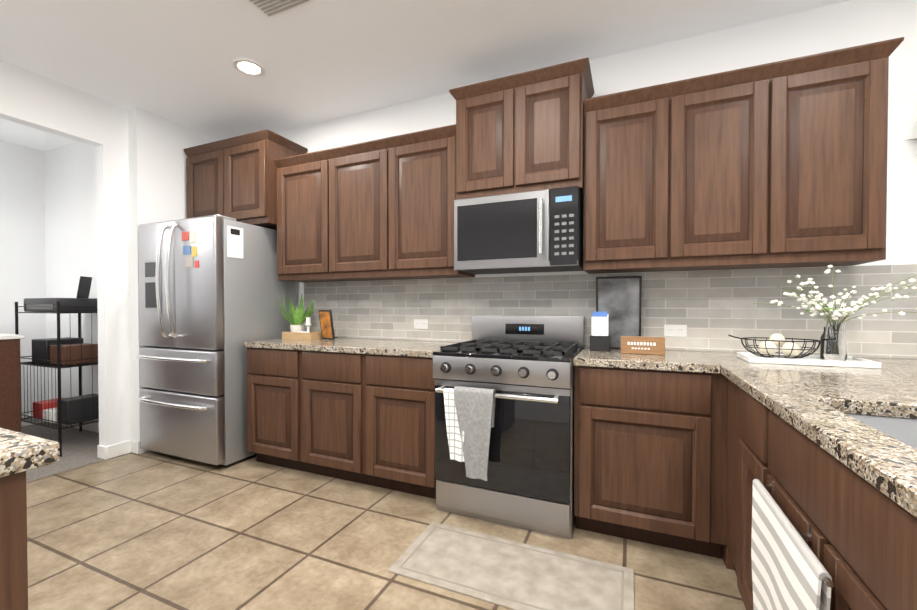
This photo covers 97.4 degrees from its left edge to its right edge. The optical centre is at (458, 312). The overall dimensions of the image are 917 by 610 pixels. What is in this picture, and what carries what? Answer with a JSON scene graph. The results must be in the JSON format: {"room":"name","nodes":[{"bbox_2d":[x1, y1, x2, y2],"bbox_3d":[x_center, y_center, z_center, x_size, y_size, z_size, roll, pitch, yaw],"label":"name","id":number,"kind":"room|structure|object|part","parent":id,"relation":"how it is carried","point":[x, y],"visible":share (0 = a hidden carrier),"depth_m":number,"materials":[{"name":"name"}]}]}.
{"room":"kitchen","nodes":[
{"label":"kitchen","id":0,"kind":"room"},
{"bbox_2d":[0,140,46,415],"bbox_3d":[-5.231,-0.228,1.906,0.120,2.760,5.100,0,1,23],"label":"wall","id":1,"kind":"structure","parent":0,"point":[22,238],"depth_m":3.97,"materials":[{"name":"white paint"}]},
{"bbox_2d":[21,415,44,426],"bbox_3d":[-5.193,1.103,1.843,0.013,0.100,4.980,0,1,23],"label":"baseboard","id":2,"kind":"structure","parent":1,"relation":"attached to","point":[22,423],"depth_m":3.98,"materials":[{"name":"white"}]},
{"bbox_2d":[21,422,104,481],"bbox_3d":[-4.437,1.185,1.520,1.900,0.064,5.220,0,1,23],"label":"floor","id":3,"kind":"structure","parent":0,"point":[79,448],"depth_m":3.33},
{"bbox_2d":[0,334,24,432],"bbox_3d":[-4.167,0.666,2.676,0.720,0.950,1.610,0,1,23],"label":"desk","id":4,"kind":"object","parent":3,"relation":"on","point":[10,391],"visible":0.79,"depth_m":3.21,"materials":[{"name":"brown wood"}]},
{"bbox_2d":[15,276,98,456],"bbox_3d":[-3.343,0.408,3.467,0.690,1.435,0.440,0,1,23],"label":"wire rack","id":5,"kind":"object","parent":3,"relation":"on","point":[58,352],"visible":0.75,"depth_m":3.33,"materials":[{"name":"black metal"}]},
{"bbox_3d":[-3.244,-0.215,3.490,0.014,0.190,0.120,10,0,-7],"label":"frame","id":6,"kind":"part","parent":5,"relation":"part of","materials":[{"name":"black"}]},
{"bbox_2d":[44,141,98,420],"bbox_3d":[-3.382,-0.254,3.823,1.770,2.760,0.120,0,1,23],"label":"wall","id":7,"kind":"structure","parent":0,"point":[70,216],"depth_m":3.92,"materials":[{"name":"white paint"}]},
{"bbox_2d":[57,421,139,443],"bbox_3d":[-3.437,1.076,3.790,1.650,0.100,0.016,0,1,23],"label":"baseboard","id":8,"kind":"structure","parent":7,"relation":"attached to","point":[94,427],"depth_m":3.79,"materials":[{"name":"white"}]},
{"bbox_2d":[0,60,218,453],"bbox_3d":[-3.441,-0.222,1.401,0.210,2.760,5.580,0,1,23],"label":"wall","id":9,"kind":"structure","parent":0,"point":[141,156],"depth_m":3.17,"materials":[{"name":"white paint"}]},
{"bbox_2d":[26,451,745,609],"bbox_3d":[0.181,1.209,-0.143,7.900,0.060,5.800,0,1,23],"label":"floor","id":10,"kind":"structure","parent":0,"point":[151,530],"depth_m":1.99,"materials":[{"name":"beige tile"}]},
{"bbox_2d":[0,471,27,609],"bbox_3d":[-1.868,0.730,0.533,1.795,0.880,1.240,0,1,23],"label":"base cabinet","id":11,"kind":"object","parent":10,"relation":"on","point":[13,554],"depth_m":0.73,"materials":[{"name":"brown wood"}]},
{"bbox_2d":[0,428,59,477],"bbox_3d":[-1.881,0.270,0.527,1.870,0.040,1.330,0,1,23],"label":"countertop","id":12,"kind":"structure","parent":11,"relation":"on","point":[20,452],"depth_m":0.74,"materials":[{"name":"stone"}]},
{"bbox_2d":[137,214,296,467],"bbox_3d":[-1.988,0.213,3.312,0.890,1.838,0.853,0,1,23],"label":"fridge","id":13,"kind":"object","parent":10,"relation":"on","point":[212,289],"visible":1,"depth_m":2.98,"materials":[{"name":"grey metal"}]},
{"bbox_2d":[247,348,298,469],"bbox_3d":[-1.218,0.695,3.151,0.529,0.880,0.610,0,1,23],"label":"base cabinet","id":14,"kind":"object","parent":10,"relation":"on","point":[272,374],"depth_m":2.87,"materials":[{"name":"brown wood"}]},
{"bbox_2d":[299,350,362,482],"bbox_3d":[-0.731,0.698,2.943,0.530,0.880,0.610,0,1,23],"label":"base cabinet","id":15,"kind":"object","parent":10,"relation":"on","point":[330,383],"depth_m":2.67,"materials":[{"name":"brown wood"}]},
{"bbox_2d":[363,354,436,498],"bbox_3d":[-0.244,0.701,2.734,0.529,0.880,0.610,0,1,23],"label":"base cabinet","id":16,"kind":"object","parent":10,"relation":"on","point":[368,419],"depth_m":2.46,"materials":[{"name":"brown wood"}]},
{"bbox_2d":[243,337,459,357],"bbox_3d":[-0.732,0.238,2.930,1.591,0.040,0.624,0,1,23],"label":"countertop","id":17,"kind":"structure","parent":16,"relation":"on","point":[412,348],"depth_m":2.75,"materials":[{"name":"stone"}]},
{"bbox_2d":[279,294,321,339],"bbox_3d":[-1.274,0.028,3.261,0.328,0.370,0.256,0,1,23],"label":"potted plant","id":18,"kind":"object","parent":17,"relation":"on","point":[298,319],"visible":1,"depth_m":3.25,"materials":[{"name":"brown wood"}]},
{"bbox_2d":[279,294,314,331],"bbox_3d":[-1.300,0.022,3.272,0.272,0.358,0.256,0,1,23],"label":"plant pot","id":19,"kind":"object","parent":18,"relation":"on","point":[298,317],"depth_m":3.26,"materials":[{"name":"white ceramic"}]},
{"bbox_2d":[298,317,311,332],"bbox_3d":[-1.218,0.122,3.231,0.100,0.160,0.098,0,1,23],"label":"candle holder","id":20,"kind":"object","parent":18,"relation":"on","point":[308,319],"depth_m":3.24,"materials":[{"name":"white ceramic"}]},
{"bbox_2d":[318,310,336,339],"bbox_3d":[-1.015,0.092,3.176,0.150,0.235,0.080,1,9,35],"label":"photo frame","id":21,"kind":"object","parent":17,"relation":"on","point":[326,323],"visible":0.98,"depth_m":3.14,"materials":[{"name":"black"}]},
{"bbox_2d":[433,315,584,538],"bbox_3d":[0.314,0.585,2.389,0.755,1.120,0.767,0,1,23],"label":"range","id":22,"kind":"object","parent":10,"relation":"on","point":[504,419],"visible":1,"depth_m":2.11,"materials":[{"name":"silver metal"}]},
{"bbox_2d":[387,522,634,609],"bbox_3d":[0.233,1.149,1.793,1.010,0.009,0.440,0,1,23],"label":"mat","id":23,"kind":"object","parent":10,"relation":"on","point":[511,574],"visible":1,"depth_m":1.77,"materials":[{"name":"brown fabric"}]},
{"bbox_2d":[574,366,727,558],"bbox_3d":[1.011,0.708,2.197,0.663,0.880,0.610,0,1,23],"label":"base cabinet","id":24,"kind":"object","parent":10,"relation":"on","point":[650,456],"visible":1,"depth_m":1.91,"materials":[{"name":"brown wood"}]},
{"bbox_2d":[573,347,719,373],"bbox_3d":[0.992,0.248,2.192,0.633,0.040,0.624,0,1,23],"label":"countertop","id":25,"kind":"structure","parent":24,"relation":"on","point":[685,361],"depth_m":1.97,"materials":[{"name":"stone"}]},
{"bbox_2d":[590,312,609,351],"bbox_3d":[0.830,0.111,2.361,0.110,0.230,0.080,0,1,23],"label":"cards","id":26,"kind":"object","parent":25,"relation":"on","point":[599,338],"visible":1,"depth_m":2.33,"materials":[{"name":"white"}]},
{"bbox_2d":[596,276,641,348],"bbox_3d":[0.958,0.005,2.412,0.250,0.440,0.021,0,10,23],"label":"picture","id":27,"kind":"object","parent":25,"relation":"on","point":[618,299],"visible":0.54,"depth_m":2.39,"materials":[{"name":"black"}]},
{"bbox_2d":[621,336,664,354],"bbox_3d":[1.001,0.180,2.190,0.220,0.095,0.031,0,1,23],"label":"block sign","id":28,"kind":"object","parent":25,"relation":"on","point":[643,345],"visible":1,"depth_m":2.17,"materials":[{"name":"brown wood"}]},
{"bbox_2d":[722,379,741,570],"bbox_3d":[1.539,0.713,1.827,0.600,0.880,0.873,0,1,23],"label":"cabinet filler","id":29,"kind":"object","parent":10,"relation":"on","point":[729,552],"visible":0.09,"depth_m":1.71,"materials":[{"name":"brown wood"}]},
{"bbox_2d":[737,389,772,609],"bbox_3d":[1.289,0.720,1.271,0.622,0.880,0.343,0,1,23],"label":"base cabinet","id":30,"kind":"object","parent":10,"relation":"on","point":[753,445],"visible":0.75,"depth_m":1.41,"materials":[{"name":"brown wood"}]},
{"bbox_2d":[751,410,916,609],"bbox_3d":[1.042,0.727,0.754,0.670,0.880,0.798,0,1,23],"label":"base cabinet","id":31,"kind":"object","parent":10,"relation":"on","point":[830,532],"visible":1,"depth_m":0.83,"materials":[{"name":"brown wood"}]},
{"bbox_2d":[699,351,916,517],"bbox_3d":[1.228,0.269,0.652,1.012,0.040,3.269,0,1,23],"label":"countertop","id":32,"kind":"structure","parent":31,"relation":"on","point":[816,404],"depth_m":1.10,"materials":[{"name":"stone"}]},
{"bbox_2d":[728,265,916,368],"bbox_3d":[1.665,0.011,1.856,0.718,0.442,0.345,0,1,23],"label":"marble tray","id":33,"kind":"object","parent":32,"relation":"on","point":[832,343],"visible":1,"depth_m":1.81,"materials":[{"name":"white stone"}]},
{"bbox_2d":[728,333,835,358],"bbox_3d":[1.514,0.158,1.900,0.406,0.115,0.198,0,1,23],"label":"wire bowl","id":34,"kind":"object","parent":33,"relation":"on","point":[767,349],"depth_m":1.88,"materials":[{"name":"black metal"}]},
{"bbox_2d":[820,327,825,358],"bbox_3d":[1.729,0.143,1.895,0.038,0.150,0.038,0,1,23],"label":"bottle","id":35,"kind":"object","parent":33,"relation":"on","point":[823,335],"depth_m":1.89,"materials":[{"name":"black"}]},
{"bbox_3d":[1.711,0.131,1.826,0.080,0.175,0.080,0,1,23],"label":"vase glass","id":36,"kind":"part","parent":33,"relation":"part of","materials":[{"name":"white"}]},
{"bbox_2d":[847,414,916,448],"bbox_3d":[1.078,0.404,0.746,0.476,0.231,0.716,0,1,23],"label":"sink basin","id":37,"kind":"object","parent":32,"relation":"in","point":[903,430],"visible":0.02,"depth_m":1.08,"materials":[{"name":"silver metal"}]},
{"bbox_2d":[0,0,848,150],"bbox_3d":[-0.692,-1.635,0.193,9.800,0.100,5.800,0,1,23],"label":"ceiling","id":38,"kind":"structure","parent":0,"point":[317,60],"depth_m":2.44,"materials":[{"name":"white paint"}]},
{"bbox_2d":[233,58,264,76],"bbox_3d":[-1.379,-1.612,2.653,0.190,0.011,0.190,0,1,23],"label":"recessed light","id":39,"kind":"object","parent":38,"relation":"in","point":[249,67],"visible":1,"depth_m":2.65,"materials":[{"name":"white"}]},
{"bbox_2d":[247,0,312,17],"bbox_3d":[-0.916,-1.602,2.058,0.320,0.015,0.150,0,1,23],"label":"ceiling vent","id":40,"kind":"object","parent":38,"relation":"in","point":[268,8],"visible":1,"depth_m":2.09,"materials":[{"name":"white metal"}]},
{"bbox_2d":[276,0,916,358],"bbox_3d":[1.299,-0.236,2.460,7.910,2.760,0.100,0,1,23],"label":"wall","id":41,"kind":"structure","parent":0,"point":[843,25],"depth_m":2.21,"materials":[{"name":"white paint"}]},
{"bbox_2d":[184,129,307,229],"bbox_3d":[-1.849,-1.065,3.500,0.995,0.710,0.423,0,1,23],"label":"upper cabinet","id":42,"kind":"object","parent":41,"relation":"attached to","point":[235,177],"visible":0.69,"depth_m":3.27,"materials":[{"name":"brown wood"}]},
{"bbox_2d":[274,148,357,282],"bbox_3d":[-1.127,-0.731,3.250,0.596,0.948,0.320,0,1,23],"label":"upper cabinet","id":43,"kind":"object","parent":41,"relation":"attached to","point":[305,182],"depth_m":3.10,"materials":[{"name":"brown wood"}]},
{"bbox_2d":[334,136,397,280],"bbox_3d":[-0.673,-0.728,3.056,0.656,0.948,0.320,0,1,23],"label":"upper cabinet","id":44,"kind":"object","parent":41,"relation":"attached to","point":[380,209],"depth_m":2.88,"materials":[{"name":"brown wood"}]},
{"bbox_2d":[398,124,474,279],"bbox_3d":[-0.219,-0.725,2.861,0.596,0.948,0.320,0,1,23],"label":"upper cabinet","id":45,"kind":"object","parent":41,"relation":"attached to","point":[426,158],"depth_m":2.69,"materials":[{"name":"brown wood"}]},
{"bbox_2d":[449,57,593,199],"bbox_3d":[0.402,-1.058,2.557,0.844,0.698,0.383,0,1,23],"label":"upper cabinet","id":46,"kind":"object","parent":41,"relation":"attached to","point":[520,132],"visible":0.98,"depth_m":2.38,"materials":[{"name":"brown wood"}]},
{"bbox_2d":[454,186,583,274],"bbox_3d":[0.385,-0.487,2.539,0.755,0.440,0.444,0,1,23],"label":"microwave","id":47,"kind":"object","parent":46,"relation":"attached to","point":[533,231],"visible":0.98,"depth_m":2.37,"materials":[{"name":"silver metal"}]},
{"bbox_2d":[304,264,916,358],"bbox_3d":[1.733,-0.007,2.218,6.720,0.467,0.008,0,1,23],"label":"backsplash","id":48,"kind":"structure","parent":41,"relation":"attached to","point":[712,310],"depth_m":2.40,"materials":[{"name":"grey tile"}]},
{"bbox_2d":[414,319,427,328],"bbox_3d":[-0.288,0.091,3.077,0.120,0.072,0.006,0,1,23],"label":"electrical outlet","id":49,"kind":"object","parent":48,"relation":"attached to","point":[420,324],"visible":1,"depth_m":3.08,"materials":[{"name":"white plastic"}]},
{"bbox_2d":[664,325,686,336],"bbox_3d":[1.293,0.110,2.400,0.120,0.072,0.006,0,1,23],"label":"electrical outlet","id":50,"kind":"object","parent":48,"relation":"attached to","point":[675,330],"visible":1,"depth_m":2.40,"materials":[{"name":"white plastic"}]},
{"bbox_2d":[583,79,686,273],"bbox_3d":[1.004,-0.718,2.338,0.502,0.948,0.320,0,1,23],"label":"upper cabinet","id":51,"kind":"object","parent":41,"relation":"attached to","point":[635,141],"depth_m":2.19,"materials":[{"name":"brown wood"}]},
{"bbox_2d":[683,59,790,270],"bbox_3d":[1.372,-0.716,2.180,0.562,0.948,0.320,0,1,23],"label":"upper cabinet","id":52,"kind":"object","parent":41,"relation":"attached to","point":[781,164],"depth_m":2.00,"materials":[{"name":"brown wood"}]},
{"bbox_2d":[783,38,898,267],"bbox_3d":[1.739,-0.714,2.023,0.502,0.948,0.320,0,1,23],"label":"upper cabinet","id":53,"kind":"object","parent":41,"relation":"attached to","point":[839,98],"depth_m":1.85,"materials":[{"name":"brown wood"}]}
]}

